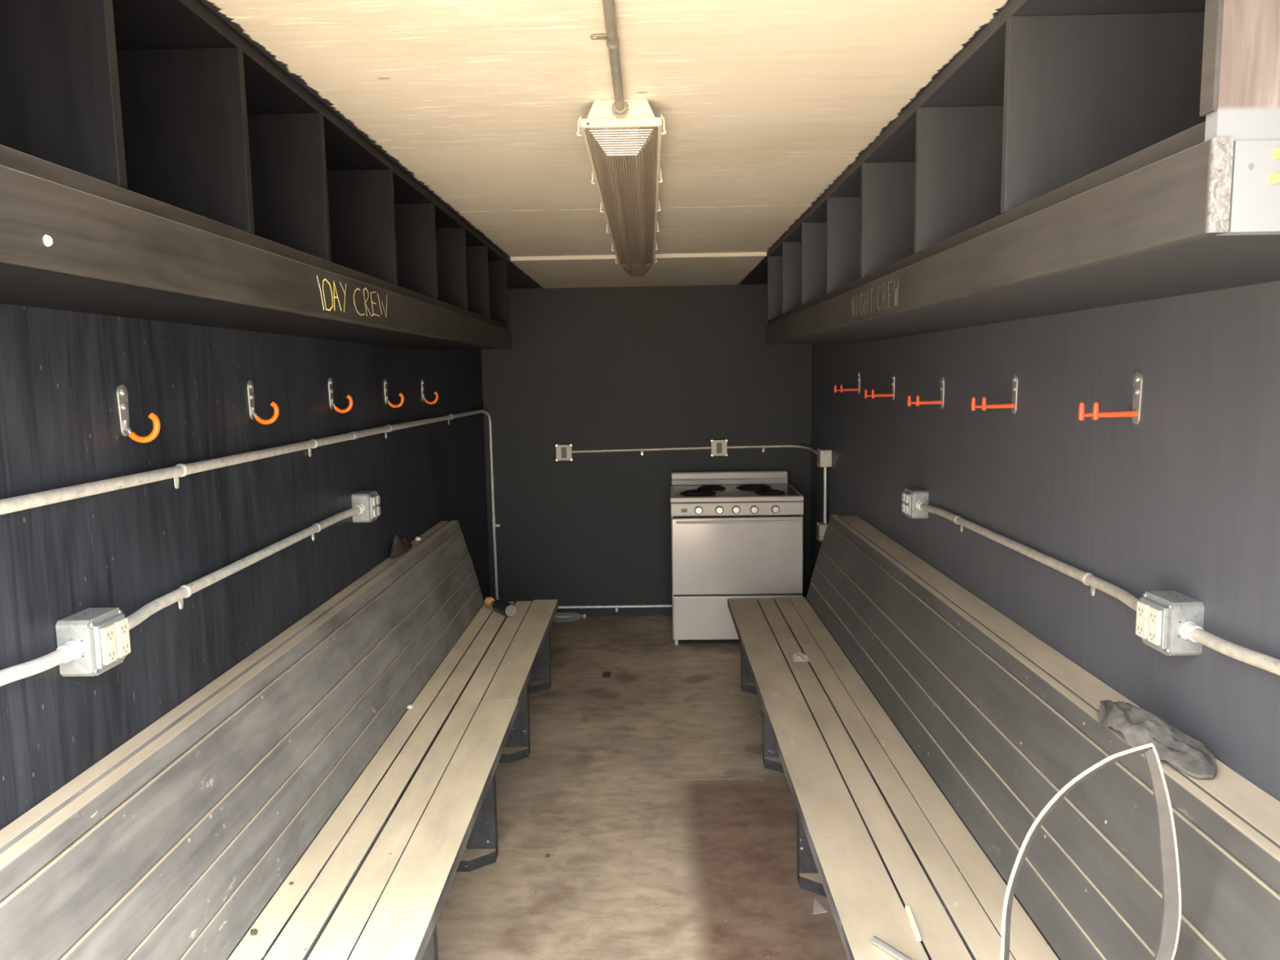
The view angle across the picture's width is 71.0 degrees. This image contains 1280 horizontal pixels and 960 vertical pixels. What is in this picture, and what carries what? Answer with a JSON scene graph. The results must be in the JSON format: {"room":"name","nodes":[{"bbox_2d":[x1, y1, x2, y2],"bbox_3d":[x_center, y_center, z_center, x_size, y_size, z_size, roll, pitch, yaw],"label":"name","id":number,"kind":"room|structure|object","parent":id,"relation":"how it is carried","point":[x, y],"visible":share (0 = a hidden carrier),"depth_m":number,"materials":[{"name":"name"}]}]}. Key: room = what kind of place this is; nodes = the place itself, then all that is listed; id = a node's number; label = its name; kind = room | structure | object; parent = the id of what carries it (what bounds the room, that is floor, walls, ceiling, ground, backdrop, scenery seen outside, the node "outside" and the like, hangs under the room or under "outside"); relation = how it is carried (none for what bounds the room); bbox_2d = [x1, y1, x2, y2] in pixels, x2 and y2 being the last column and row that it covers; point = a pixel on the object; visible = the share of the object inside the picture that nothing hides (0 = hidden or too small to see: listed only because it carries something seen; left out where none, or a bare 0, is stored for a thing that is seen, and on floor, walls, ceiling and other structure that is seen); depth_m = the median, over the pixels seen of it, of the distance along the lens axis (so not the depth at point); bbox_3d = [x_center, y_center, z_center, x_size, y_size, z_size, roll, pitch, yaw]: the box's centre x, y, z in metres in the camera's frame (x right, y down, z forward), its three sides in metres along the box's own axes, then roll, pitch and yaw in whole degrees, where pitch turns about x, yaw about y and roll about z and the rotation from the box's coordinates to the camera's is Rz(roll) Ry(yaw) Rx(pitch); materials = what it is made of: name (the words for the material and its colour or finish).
{"room":"changing room","nodes":[
{"label":"changing room","id":0,"kind":"room"},
{"bbox_2d":[0,303,490,959],"bbox_3d":[-1.055,0.148,3.215,0.050,2.155,5.330,-1,7,1],"label":"wall","id":1,"kind":"structure","parent":0,"point":[61,371],"depth_m":2.04,"materials":[{"name":"black paint"}]},
{"bbox_2d":[0,648,70,686],"bbox_3d":[-1.033,0.369,1.114,0.036,0.056,0.988,-1,7,2],"label":"conduit","id":2,"kind":"object","parent":1,"relation":"attached to","point":[23,670],"visible":1,"depth_m":1.50,"materials":[{"name":"metal"}]},
{"bbox_2d":[55,607,130,676],"bbox_3d":[-1.006,0.299,1.661,0.079,0.106,0.160,-1,7,1],"label":"outlet box","id":3,"kind":"object","parent":1,"relation":"attached to","point":[97,640],"visible":0.99,"depth_m":1.62,"materials":[{"name":"metal"}]},
{"bbox_2d":[100,623,117,665],"bbox_3d":[-0.971,0.300,1.639,0.008,0.068,0.033,-1,7,1],"label":"outlet","id":4,"kind":"object","parent":3,"relation":"attached to","point":[108,632],"depth_m":1.63,"materials":[{"name":"white plastic"}]},
{"bbox_2d":[114,617,130,657],"bbox_3d":[-0.970,0.295,1.682,0.008,0.068,0.033,-1,7,1],"label":"outlet","id":5,"kind":"object","parent":3,"relation":"attached to","point":[122,636],"depth_m":1.67,"materials":[{"name":"white plastic"}]},
{"bbox_2d":[116,384,160,443],"bbox_3d":[-1.013,-0.135,1.822,0.076,0.119,0.034,-1,7,1],"label":"coat hook","id":6,"kind":"object","parent":1,"relation":"attached to","point":[122,391],"visible":1,"depth_m":1.82,"materials":[{"name":"metal"}]},
{"bbox_2d":[125,506,360,630],"bbox_3d":[-1.016,0.210,2.461,0.041,0.063,1.494,-1,7,1],"label":"conduit","id":7,"kind":"object","parent":1,"relation":"attached to","point":[184,591],"visible":0.94,"depth_m":2.19,"materials":[{"name":"metal"}]},
{"bbox_2d":[0,0,512,350],"bbox_3d":[-0.842,-0.631,2.479,0.417,0.442,3.655,-1,7,1],"label":"cubby shelf","id":8,"kind":"object","parent":1,"relation":"attached to","point":[156,164],"visible":1,"depth_m":1.49,"materials":[{"name":"paint"}]},
{"bbox_2d":[247,380,279,424],"bbox_3d":[-1.007,-0.209,2.407,0.076,0.119,0.034,-1,7,1],"label":"coat hook","id":9,"kind":"object","parent":1,"relation":"attached to","point":[250,384],"visible":1,"depth_m":2.40,"materials":[{"name":"metal"}]},
{"bbox_2d":[0,409,672,612],"bbox_3d":[-0.178,0.493,3.249,1.689,1.370,5.215,-1,7,1],"label":"conduit","id":10,"kind":"object","parent":1,"relation":"attached to","point":[11,504],"visible":0.93,"depth_m":2.16,"materials":[{"name":"metal"}]},
{"bbox_2d":[328,377,353,413],"bbox_3d":[-1.001,-0.284,3.009,0.076,0.119,0.034,-1,7,1],"label":"coat hook","id":11,"kind":"object","parent":1,"relation":"attached to","point":[332,405],"visible":1,"depth_m":3.00,"materials":[{"name":"metal"}]},
{"bbox_2d":[351,490,380,522],"bbox_3d":[-0.992,0.098,3.245,0.076,0.106,0.134,-1,7,1],"label":"outlet box","id":12,"kind":"object","parent":1,"relation":"attached to","point":[368,501],"visible":0.99,"depth_m":3.21,"materials":[{"name":"metal"}]},
{"bbox_2d":[373,497,376,506],"bbox_3d":[-0.957,0.078,3.235,0.005,0.033,0.027,-1,7,1],"label":"outlet","id":13,"kind":"object","parent":12,"relation":"attached to","point":[374,498],"depth_m":3.23,"materials":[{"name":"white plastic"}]},
{"bbox_2d":[373,507,377,517],"bbox_3d":[-0.956,0.118,3.240,0.005,0.033,0.027,-1,7,1],"label":"outlet","id":14,"kind":"object","parent":12,"relation":"attached to","point":[375,509],"depth_m":3.23,"materials":[{"name":"white plastic"}]},
{"bbox_2d":[376,495,380,504],"bbox_3d":[-0.957,0.074,3.276,0.005,0.033,0.027,-1,7,1],"label":"outlet","id":15,"kind":"object","parent":12,"relation":"attached to","point":[378,501],"depth_m":3.27,"materials":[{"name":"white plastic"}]},
{"bbox_2d":[377,506,380,515],"bbox_3d":[-0.956,0.113,3.280,0.005,0.033,0.027,-1,7,1],"label":"outlet","id":16,"kind":"object","parent":12,"relation":"attached to","point":[378,507],"depth_m":3.28,"materials":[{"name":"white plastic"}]},
{"bbox_2d":[383,378,404,408],"bbox_3d":[-0.995,-0.352,3.639,0.076,0.119,0.034,-1,7,1],"label":"coat hook","id":17,"kind":"object","parent":1,"relation":"attached to","point":[385,382],"visible":1,"depth_m":3.63,"materials":[{"name":"metal"}]},
{"bbox_2d":[421,379,438,404],"bbox_3d":[-0.989,-0.416,4.230,0.076,0.119,0.034,-1,7,1],"label":"coat hook","id":18,"kind":"object","parent":1,"relation":"attached to","point":[435,401],"visible":1,"depth_m":4.22,"materials":[{"name":"metal"}]},
{"bbox_2d":[199,0,1010,257],"bbox_3d":[-0.001,-0.886,2.363,2.210,0.060,3.900,-1,7,1],"label":"ceiling","id":19,"kind":"structure","parent":0,"point":[764,105],"depth_m":1.81,"materials":[{"name":"beige paint"}]},
{"bbox_2d":[590,0,624,111],"bbox_3d":[-0.063,-0.700,1.180,0.049,0.030,1.385,-1,7,1],"label":"conduit","id":20,"kind":"object","parent":19,"relation":"attached to","point":[609,10],"visible":1,"depth_m":1.52,"materials":[{"name":"metal"}]},
{"bbox_2d":[576,98,666,276],"bbox_3d":[-0.028,-0.890,3.107,0.191,0.104,2.509,-1,7,1],"label":"ceiling light","id":21,"kind":"object","parent":19,"relation":"attached to","point":[624,140],"visible":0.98,"depth_m":2.24,"materials":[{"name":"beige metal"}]},
{"bbox_2d":[506,252,768,288],"bbox_3d":[0.025,-1.187,5.011,2.210,0.078,1.430,-1,7,1],"label":"ceiling panel","id":22,"kind":"object","parent":19,"relation":"attached to","point":[738,268],"visible":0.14,"depth_m":4.85,"materials":[{"name":"beige paint"}]},
{"bbox_2d":[436,615,848,959],"bbox_3d":[0.044,1.231,3.330,2.210,0.060,5.330,-1,7,1],"label":"floor","id":23,"kind":"structure","parent":0,"point":[651,798],"depth_m":3.15,"materials":[{"name":"brown concrete"}]},
{"bbox_2d":[0,520,558,959],"bbox_3d":[-0.731,0.844,2.779,0.583,0.861,3.810,-1,7,1],"label":"bench","id":24,"kind":"object","parent":23,"relation":"on","point":[172,844],"visible":0.94,"depth_m":2.13,"materials":[{"name":"paint"}]},
{"bbox_2d":[250,928,257,935],"bbox_3d":[-0.808,0.945,1.876,0.014,0.010,0.014,-1,7,1],"label":"pebble","id":25,"kind":"object","parent":24,"relation":"on","point":[253,931],"visible":1,"depth_m":1.87,"materials":[{"name":"grey stone"}]},
{"bbox_2d":[388,534,412,559],"bbox_3d":[-0.994,0.258,3.725,0.048,0.085,0.300,-1,7,1],"label":"rag","id":26,"kind":"object","parent":24,"relation":"on","point":[399,546],"visible":1,"depth_m":3.65,"materials":[{"name":"brown fabric"}]},
{"bbox_2d":[406,704,413,709],"bbox_3d":[-0.804,0.795,3.142,0.025,0.015,0.021,-1,7,1],"label":"crumb","id":27,"kind":"object","parent":24,"relation":"on","point":[410,706],"visible":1,"depth_m":3.13,"materials":[{"name":"white"}]},
{"bbox_2d":[414,536,421,541],"bbox_3d":[-0.988,0.262,3.986,0.027,0.022,0.032,-1,7,1],"label":"crumb","id":28,"kind":"object","parent":24,"relation":"on","point":[416,539],"visible":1,"depth_m":3.98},
{"bbox_2d":[484,596,515,617],"bbox_3d":[-0.692,0.619,4.403,0.066,0.066,0.242,-6,8,-37],"label":"bottle","id":29,"kind":"object","parent":24,"relation":"on","point":[507,609],"visible":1,"depth_m":4.33,"materials":[{"name":"black glass"}]},
{"bbox_2d":[554,612,586,622],"bbox_3d":[-0.453,0.887,5.809,0.208,0.061,0.062,-2,7,-5],"label":"plastic bottle","id":30,"kind":"object","parent":23,"relation":"on","point":[584,615],"visible":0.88,"depth_m":5.80,"materials":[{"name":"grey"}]},
{"bbox_2d":[602,671,611,677],"bbox_3d":[-0.177,1.034,4.775,0.044,0.002,0.090,-1,7,1],"label":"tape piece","id":31,"kind":"object","parent":23,"relation":"on","point":[606,674],"visible":1,"depth_m":4.76,"materials":[{"name":"black plastic"}]},
{"bbox_2d":[670,470,804,644],"bbox_3d":[0.569,0.459,5.455,0.760,0.959,0.661,-1,7,2],"label":"stove","id":32,"kind":"object","parent":23,"relation":"on","point":[744,540],"visible":0.99,"depth_m":5.15,"materials":[{"name":"white metal"}]},
{"bbox_2d":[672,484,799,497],"bbox_3d":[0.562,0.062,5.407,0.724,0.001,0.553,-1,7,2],"label":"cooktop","id":33,"kind":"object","parent":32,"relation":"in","point":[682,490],"depth_m":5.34,"materials":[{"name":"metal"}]},
{"bbox_2d":[670,484,804,502],"bbox_3d":[0.562,0.078,5.403,0.760,0.029,0.585,-1,7,2],"label":"cooktop","id":34,"kind":"object","parent":32,"relation":"in","point":[682,493],"depth_m":5.21,"materials":[{"name":"silver metal"}]},
{"bbox_2d":[813,899,826,914],"bbox_3d":[0.530,1.268,2.668,0.044,0.002,0.075,-1,7,1],"label":"paper scrap","id":35,"kind":"object","parent":23,"relation":"on","point":[818,908],"visible":1,"depth_m":2.65,"materials":[{"name":"white paper"}]},
{"bbox_2d":[727,515,1279,959],"bbox_3d":[0.758,0.823,2.760,0.653,0.856,3.805,-1,7,1],"label":"bench","id":36,"kind":"object","parent":23,"relation":"on","point":[1001,720],"visible":0.97,"depth_m":2.14,"materials":[{"name":"paint"}]},
{"bbox_2d":[789,651,810,662],"bbox_3d":[0.646,0.706,3.621,0.070,0.028,0.100,-1,7,1],"label":"wrapper","id":37,"kind":"object","parent":36,"relation":"on","point":[796,657],"visible":1,"depth_m":3.60,"materials":[{"name":"paper"}]},
{"bbox_2d":[871,935,913,959],"bbox_3d":[0.571,0.942,1.673,0.015,0.015,0.340,-6,8,-35],"label":"tube","id":38,"kind":"object","parent":36,"relation":"on","point":[876,940],"visible":1,"depth_m":1.77,"materials":[{"name":"metal"}]},
{"bbox_2d":[904,905,921,941],"bbox_3d":[0.569,0.923,1.870,0.011,0.008,0.110,0,7,5],"label":"wood splinter","id":39,"kind":"object","parent":36,"relation":"on","point":[908,910],"visible":1,"depth_m":1.86,"materials":[{"name":"beige wood"}]},
{"bbox_2d":[1000,742,1181,959],"bbox_3d":[0.693,0.688,1.386,0.279,0.588,0.013,-1,7,1],"label":"loop","id":40,"kind":"object","parent":36,"relation":"on","point":[1168,940],"visible":1,"depth_m":1.37,"materials":[{"name":"white plastic"}]},
{"bbox_2d":[1098,700,1217,777],"bbox_3d":[0.987,0.479,1.742,0.110,0.051,0.357,-2,7,-10],"label":"cloth","id":41,"kind":"object","parent":36,"relation":"on","point":[1139,726],"visible":0.98,"depth_m":1.69,"materials":[{"name":"fabric"}]},
{"bbox_2d":[480,284,811,617],"bbox_3d":[0.051,-0.176,5.824,2.110,2.155,0.050,-1,7,1],"label":"wall","id":42,"kind":"structure","parent":0,"point":[620,367],"depth_m":5.78,"materials":[{"name":"black paint"}]},
{"bbox_2d":[555,444,572,461],"bbox_3d":[-0.488,-0.178,5.776,0.107,0.107,0.054,-1,7,1],"label":"outlet box","id":43,"kind":"object","parent":42,"relation":"attached to","point":[563,452],"visible":1,"depth_m":5.75,"materials":[{"name":"metal"}]},
{"bbox_2d":[560,447,566,457],"bbox_3d":[-0.488,-0.175,5.751,0.034,0.068,0.004,-1,7,1],"label":"outlet","id":44,"kind":"object","parent":43,"relation":"attached to","point":[563,450],"depth_m":5.75,"materials":[{"name":"plastic"}]},
{"bbox_2d":[572,446,711,455],"bbox_3d":[0.010,-0.183,5.786,0.898,0.052,0.022,-1,7,1],"label":"conduit","id":45,"kind":"object","parent":42,"relation":"attached to","point":[642,450],"visible":1,"depth_m":5.78,"materials":[{"name":"metal"}]},
{"bbox_2d":[711,439,727,456],"bbox_3d":[0.508,-0.208,5.763,0.107,0.107,0.054,-1,7,1],"label":"outlet box","id":46,"kind":"object","parent":42,"relation":"attached to","point":[718,447],"visible":1,"depth_m":5.74,"materials":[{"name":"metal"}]},
{"bbox_2d":[716,442,721,453],"bbox_3d":[0.507,-0.205,5.737,0.034,0.068,0.004,-1,7,1],"label":"outlet","id":47,"kind":"object","parent":46,"relation":"attached to","point":[718,444],"depth_m":5.73,"materials":[{"name":"plastic"}]},
{"bbox_2d":[727,444,817,453],"bbox_3d":[0.930,-0.185,5.613,0.331,0.049,0.766,-7,9,-43],"label":"conduit","id":48,"kind":"object","parent":42,"relation":"attached to","point":[763,446],"visible":0.97,"depth_m":5.77,"materials":[{"name":"metal"}]},
{"bbox_2d":[810,280,1279,959],"bbox_3d":[1.105,0.114,3.189,0.050,2.155,5.330,-1,7,1],"label":"wall","id":49,"kind":"structure","parent":0,"point":[1184,499],"depth_m":2.06,"materials":[{"name":"black paint"}]},
{"bbox_2d":[817,521,829,542],"bbox_3d":[1.071,0.301,5.230,0.070,0.107,0.107,-1,7,1],"label":"outlet box","id":50,"kind":"object","parent":49,"relation":"attached to","point":[821,526],"visible":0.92,"depth_m":5.18,"materials":[{"name":"metal"}]},
{"bbox_2d":[823,466,826,523],"bbox_3d":[1.075,0.086,5.205,0.018,0.332,0.018,-1,7,1],"label":"conduit","id":51,"kind":"object","parent":50,"relation":"attached to","point":[824,468],"visible":0.9,"depth_m":5.20,"materials":[{"name":"metal"}]},
{"bbox_2d":[817,448,831,467],"bbox_3d":[1.064,-0.128,5.180,0.070,0.107,0.107,-1,7,1],"label":"outlet box","id":52,"kind":"object","parent":49,"relation":"attached to","point":[824,455],"visible":1,"depth_m":5.13,"materials":[{"name":"metal"}]},
{"bbox_2d":[834,371,860,394],"bbox_3d":[1.023,-0.479,4.434,0.124,0.112,0.034,-1,7,1],"label":"coat hook","id":53,"kind":"object","parent":49,"relation":"attached to","point":[841,389],"visible":1,"depth_m":4.43,"materials":[{"name":"metal"}]},
{"bbox_2d":[864,373,894,400],"bbox_3d":[1.017,-0.393,3.810,0.124,0.112,0.034,-1,7,1],"label":"coat hook","id":54,"kind":"object","parent":49,"relation":"attached to","point":[892,394],"visible":1,"depth_m":3.81,"materials":[{"name":"metal"}]},
{"bbox_2d":[902,488,928,518],"bbox_3d":[1.043,0.090,3.398,0.076,0.106,0.134,-1,7,1],"label":"outlet box","id":55,"kind":"object","parent":49,"relation":"attached to","point":[912,498],"visible":0.98,"depth_m":3.36,"materials":[{"name":"metal"}]},
{"bbox_2d":[902,493,905,502],"bbox_3d":[1.008,0.067,3.430,0.005,0.033,0.027,-1,7,1],"label":"outlet","id":56,"kind":"object","parent":55,"relation":"attached to","point":[903,494],"depth_m":3.42,"materials":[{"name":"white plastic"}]},
{"bbox_2d":[902,503,905,511],"bbox_3d":[1.008,0.106,3.434,0.005,0.033,0.027,-1,7,1],"label":"outlet","id":57,"kind":"object","parent":55,"relation":"attached to","point":[903,504],"depth_m":3.43,"materials":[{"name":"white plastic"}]},
{"bbox_2d":[904,505,907,513],"bbox_3d":[1.008,0.111,3.394,0.005,0.033,0.027,-1,7,1],"label":"outlet","id":58,"kind":"object","parent":55,"relation":"attached to","point":[905,506],"depth_m":3.39,"materials":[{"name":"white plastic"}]},
{"bbox_2d":[904,494,908,502],"bbox_3d":[1.007,0.071,3.389,0.005,0.033,0.027,-1,7,1],"label":"outlet","id":59,"kind":"object","parent":55,"relation":"attached to","point":[906,496],"depth_m":3.38,"materials":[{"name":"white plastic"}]},
{"bbox_2d":[907,377,944,408],"bbox_3d":[1.011,-0.307,3.176,0.124,0.112,0.034,-1,7,1],"label":"coat hook","id":60,"kind":"object","parent":49,"relation":"attached to","point":[917,402],"visible":1,"depth_m":3.17,"materials":[{"name":"metal"}]},
{"bbox_2d":[971,373,1017,413],"bbox_3d":[1.004,-0.243,2.547,0.124,0.112,0.034,-1,7,1],"label":"coat hook","id":61,"kind":"object","parent":49,"relation":"attached to","point":[1015,379],"visible":1,"depth_m":2.54,"materials":[{"name":"metal"}]},
{"bbox_2d":[764,0,1279,345],"bbox_3d":[0.820,-0.672,2.581,0.478,0.442,3.451,-1,7,1],"label":"cubby shelf","id":62,"kind":"object","parent":49,"relation":"attached to","point":[1073,155],"visible":1,"depth_m":1.42,"materials":[{"name":"paint"}]},
{"bbox_2d":[919,502,1140,611],"bbox_3d":[1.052,0.193,2.580,0.041,0.061,1.562,-1,7,1],"label":"conduit","id":63,"kind":"object","parent":49,"relation":"attached to","point":[1086,578],"visible":0.86,"depth_m":2.31,"materials":[{"name":"metal"}]},
{"bbox_2d":[1078,371,1142,424],"bbox_3d":[0.998,-0.173,1.909,0.124,0.112,0.034,-1,7,1],"label":"coat hook","id":64,"kind":"object","parent":49,"relation":"attached to","point":[1135,413],"visible":1,"depth_m":1.91,"materials":[{"name":"metal"}]},
{"bbox_2d":[1135,591,1204,655],"bbox_3d":[1.025,0.278,1.745,0.079,0.106,0.160,-1,7,1],"label":"outlet box","id":65,"kind":"object","parent":49,"relation":"attached to","point":[1166,620],"visible":0.99,"depth_m":1.70,"materials":[{"name":"metal"}]},
{"bbox_2d":[1135,600,1149,639],"bbox_3d":[0.990,0.276,1.767,0.008,0.068,0.033,-1,7,1],"label":"outlet","id":66,"kind":"object","parent":65,"relation":"attached to","point":[1142,628],"depth_m":1.76,"materials":[{"name":"white plastic"}]},
{"bbox_2d":[1147,606,1162,645],"bbox_3d":[0.990,0.281,1.724,0.008,0.068,0.033,-1,7,1],"label":"outlet","id":67,"kind":"object","parent":65,"relation":"attached to","point":[1154,613],"depth_m":1.72,"materials":[{"name":"white plastic"}]},
{"bbox_2d":[1190,627,1279,675],"bbox_3d":[1.041,0.356,1.146,0.036,0.056,1.093,-1,7,0],"label":"conduit","id":68,"kind":"object","parent":49,"relation":"attached to","point":[1254,658],"visible":0.99,"depth_m":1.54,"materials":[{"name":"metal"}]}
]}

